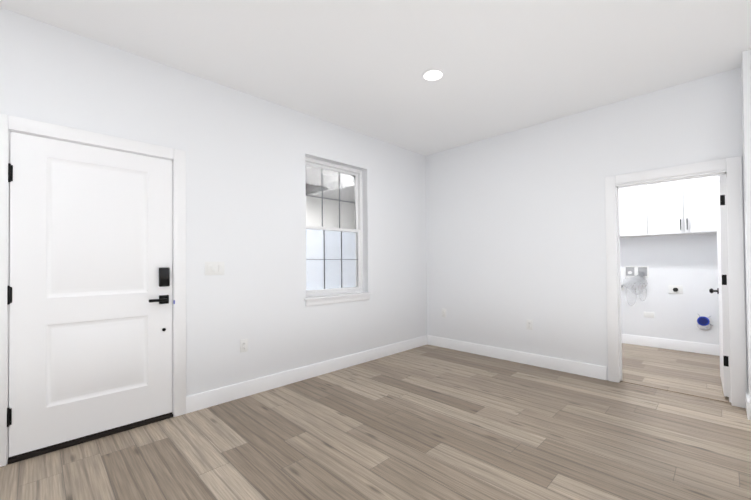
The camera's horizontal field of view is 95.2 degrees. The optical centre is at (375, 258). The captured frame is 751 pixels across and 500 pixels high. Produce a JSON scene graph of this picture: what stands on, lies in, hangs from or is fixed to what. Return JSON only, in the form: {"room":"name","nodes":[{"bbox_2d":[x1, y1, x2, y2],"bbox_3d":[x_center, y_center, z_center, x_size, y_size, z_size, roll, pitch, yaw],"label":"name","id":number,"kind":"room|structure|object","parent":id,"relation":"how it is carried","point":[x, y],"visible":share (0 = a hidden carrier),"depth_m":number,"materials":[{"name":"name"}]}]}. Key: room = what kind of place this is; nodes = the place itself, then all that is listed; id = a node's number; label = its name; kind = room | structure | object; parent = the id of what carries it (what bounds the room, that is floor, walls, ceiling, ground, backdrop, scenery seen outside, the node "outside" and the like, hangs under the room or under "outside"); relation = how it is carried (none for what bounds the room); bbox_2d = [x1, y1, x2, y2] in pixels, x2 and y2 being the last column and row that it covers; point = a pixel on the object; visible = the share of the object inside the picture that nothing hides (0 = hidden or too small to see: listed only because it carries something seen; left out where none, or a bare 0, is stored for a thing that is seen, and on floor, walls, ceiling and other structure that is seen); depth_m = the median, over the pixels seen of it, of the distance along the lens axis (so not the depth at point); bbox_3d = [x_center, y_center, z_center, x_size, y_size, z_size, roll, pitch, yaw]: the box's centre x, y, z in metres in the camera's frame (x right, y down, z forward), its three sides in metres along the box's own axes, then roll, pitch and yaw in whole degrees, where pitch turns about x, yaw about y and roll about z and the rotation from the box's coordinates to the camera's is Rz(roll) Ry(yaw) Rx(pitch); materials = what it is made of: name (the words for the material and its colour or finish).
{"room":"empty living room","nodes":[
{"label":"empty living room","id":0,"kind":"room"},
{"bbox_2d":[0,7,426,395],"bbox_3d":[-1.050,-0.136,3.518,9.320,2.840,0.200,0,-1,-45],"label":"wall","id":1,"kind":"structure","parent":0,"point":[246,154],"depth_m":3.20,"materials":[{"name":"white paint"}]},
{"bbox_2d":[7,131,174,458],"bbox_3d":[-1.964,0.226,2.454,0.936,2.046,0.107,0,-1,-45],"label":"entry door","id":2,"kind":"structure","parent":1,"relation":"in","point":[89,294],"depth_m":2.40,"materials":[{"name":"white paint"}]},
{"bbox_2d":[0,113,185,466],"bbox_3d":[-2.043,0.194,2.538,1.095,2.171,0.248,0,-1,-45],"label":"door frame","id":3,"kind":"structure","parent":1,"relation":"attached to","point":[9,123],"depth_m":2.45,"materials":[{"name":"white wood"}]},
{"bbox_2d":[205,262,223,274],"bbox_3d":[-1.409,0.088,3.009,0.166,0.116,0.014,0,-1,-45],"label":"switch plate","id":4,"kind":"object","parent":1,"relation":"attached to","point":[214,268],"visible":1,"depth_m":3.00,"materials":[{"name":"white plastic"}]},
{"bbox_2d":[240,339,247,352],"bbox_3d":[-1.220,0.810,3.182,0.072,0.118,0.011,0,-1,-45],"label":"outlet","id":5,"kind":"object","parent":1,"relation":"attached to","point":[243,345],"visible":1,"depth_m":3.18,"materials":[{"name":"white plastic"}]},
{"bbox_2d":[186,335,425,413],"bbox_3d":[-0.389,1.217,3.991,3.306,0.135,0.016,0,-1,-45],"label":"baseboard","id":6,"kind":"structure","parent":1,"relation":"attached to","point":[202,400],"depth_m":3.50,"materials":[{"name":"white wood"}]},
{"bbox_2d":[304,157,371,305],"bbox_3d":[-0.470,-0.304,4.051,0.984,1.640,0.215,0,-1,-45],"label":"window","id":7,"kind":"structure","parent":1,"relation":"in","point":[331,260],"depth_m":4.14,"materials":[{"name":"white plastic"}]},
{"bbox_2d":[0,343,750,499],"bbox_3d":[1.289,1.263,1.147,9.320,0.060,6.820,0,-1,-45],"label":"floor","id":8,"kind":"structure","parent":0,"point":[428,422],"depth_m":2.34,"materials":[{"name":"brown wood"}]},
{"bbox_2d":[620,380,730,402],"bbox_3d":[2.779,1.244,3.224,0.050,0.007,0.786,0,-1,-45],"label":"transition strip","id":9,"kind":"object","parent":8,"relation":"on","point":[690,394],"visible":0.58,"depth_m":3.19,"materials":[{"name":"brown wood"}]},
{"bbox_2d":[0,0,750,155],"bbox_3d":[1.264,-1.656,1.184,9.320,0.100,6.820,0,-1,-45],"label":"ceiling","id":10,"kind":"structure","parent":0,"point":[362,66],"depth_m":2.61,"materials":[{"name":"white paint"}]},
{"bbox_2d":[422,68,444,80],"bbox_3d":[0.494,-1.573,2.949,0.195,0.007,0.195,-1,-1,39],"label":"recessed light","id":11,"kind":"object","parent":10,"relation":"in","point":[434,74],"visible":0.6,"depth_m":2.91,"materials":[{"name":"white plastic"}]},
{"bbox_2d":[425,67,747,391],"bbox_3d":[1.962,-0.155,4.056,0.120,2.840,3.272,0,-1,-45],"label":"wall","id":12,"kind":"structure","parent":0,"point":[515,229],"depth_m":3.94,"materials":[{"name":"white paint"}]},
{"bbox_2d":[442,309,445,316],"bbox_3d":[0.985,0.790,4.947,0.011,0.118,0.072,0,-1,-45],"label":"outlet","id":13,"kind":"object","parent":12,"relation":"attached to","point":[443,312],"visible":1,"depth_m":4.94,"materials":[{"name":"white plastic"}]},
{"bbox_2d":[426,335,606,379],"bbox_3d":[1.585,1.204,4.335,0.016,0.135,2.263,0,-1,-45],"label":"baseboard","id":14,"kind":"structure","parent":12,"relation":"attached to","point":[574,367],"depth_m":4.12,"materials":[{"name":"white wood"}]},
{"bbox_2d":[526,319,532,329],"bbox_3d":[1.835,0.792,4.088,0.011,0.118,0.072,0,-1,-45],"label":"outlet","id":15,"kind":"object","parent":12,"relation":"attached to","point":[529,324],"visible":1,"depth_m":4.08,"materials":[{"name":"white plastic"}]},
{"bbox_2d":[605,156,746,407],"bbox_3d":[2.770,0.202,3.238,0.156,2.092,0.966,0,-1,-45],"label":"door frame","id":16,"kind":"structure","parent":12,"relation":"attached to","point":[730,169],"depth_m":2.96,"materials":[{"name":"white wood"}]},
{"bbox_2d":[709,175,728,396],"bbox_3d":[3.330,0.241,3.310,0.778,1.952,0.172,0,-1,-45],"label":"laundry door","id":17,"kind":"structure","parent":12,"relation":"in","point":[721,290],"depth_m":3.03,"materials":[{"name":"white paint"}]},
{"bbox_2d":[620,233,718,344],"bbox_3d":[3.419,-0.149,5.498,0.120,2.840,3.272,0,-1,-45],"label":"wall","id":18,"kind":"structure","parent":0,"point":[689,263],"depth_m":4.70,"materials":[{"name":"white paint"}]},
{"bbox_2d":[619,186,642,237],"bbox_3d":[3.555,-0.767,5.044,0.329,0.918,0.856,0,-1,-45],"label":"upper cabinet","id":19,"kind":"object","parent":18,"relation":"attached to","point":[629,196],"depth_m":4.81,"materials":[{"name":"white wood"}]},
{"bbox_2d":[621,266,648,304],"bbox_3d":[3.774,0.407,4.995,0.079,0.586,0.323,0,-1,-45],"label":"washer outlet box","id":20,"kind":"object","parent":18,"relation":"attached to","point":[639,272],"visible":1,"depth_m":4.99,"materials":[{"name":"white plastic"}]},
{"bbox_2d":[644,312,653,317],"bbox_3d":[3.911,0.810,4.906,0.008,0.080,0.120,0,-1,-45],"label":"electrical outlet plate","id":21,"kind":"object","parent":18,"relation":"attached to","point":[648,314],"visible":1,"depth_m":4.90,"materials":[{"name":"white plastic"}]},
{"bbox_2d":[622,334,719,355],"bbox_3d":[3.716,1.196,5.095,0.016,0.135,2.322,0,-1,-45],"label":"baseboard","id":22,"kind":"structure","parent":18,"relation":"attached to","point":[711,349],"depth_m":4.71,"materials":[{"name":"white wood"}]},
{"bbox_2d":[668,285,682,293],"bbox_3d":[4.111,0.431,4.699,0.016,0.116,0.150,0,-1,-45],"label":"outlet","id":23,"kind":"object","parent":18,"relation":"attached to","point":[674,289],"visible":1,"depth_m":4.70,"materials":[{"name":"white plastic"}]},
{"bbox_2d":[639,175,718,236],"bbox_3d":[4.051,-0.778,4.543,0.329,0.918,0.795,0,-1,-45],"label":"upper cabinet","id":24,"kind":"object","parent":18,"relation":"attached to","point":[685,207],"depth_m":4.44,"materials":[{"name":"white wood"}]},
{"bbox_2d":[695,314,712,329],"bbox_3d":[4.289,0.833,4.482,0.066,0.213,0.178,0,-1,-45],"label":"vent cap","id":25,"kind":"object","parent":18,"relation":"attached to","point":[703,321],"visible":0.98,"depth_m":4.47,"materials":[{"name":"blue plastic"}]},
{"bbox_2d":[741,49,750,402],"bbox_3d":[4.076,-0.206,1.493,0.120,2.840,3.348,0,-1,-45],"label":"wall","id":26,"kind":"structure","parent":0,"point":[746,88],"depth_m":2.63,"materials":[{"name":"white paint"}]},
{"bbox_2d":[746,398,750,419],"bbox_3d":[3.981,1.147,1.486,0.016,0.135,3.214,0,-1,-45],"label":"baseboard","id":27,"kind":"structure","parent":26,"relation":"attached to","point":[748,405],"depth_m":2.63,"materials":[{"name":"white wood"}]},
{"label":"outside","id":28,"kind":"structure","parent":0,"visible":0},
{"bbox_3d":[0.783,1.499,5.156,60.000,0.180,60.000,0,-1,-45],"label":"ground","id":29,"kind":"structure","parent":28,"visible":0},
{"bbox_2d":[306,196,356,284],"bbox_3d":[-2.117,-0.234,4.540,13.000,3.320,2.750,0,-1,-45],"label":"porch","id":30,"kind":"object","parent":29,"relation":"on","point":[318,207],"depth_m":7.31,"materials":[{"name":"grey concrete"}]},
{"bbox_2d":[306,166,351,200],"bbox_3d":[-2.056,-1.270,4.482,13.000,0.250,2.550,0,-1,-45],"label":"porch ceiling","id":31,"kind":"structure","parent":30,"relation":"attached to","point":[327,178],"depth_m":5.99,"materials":[{"name":"grey"}]}
]}

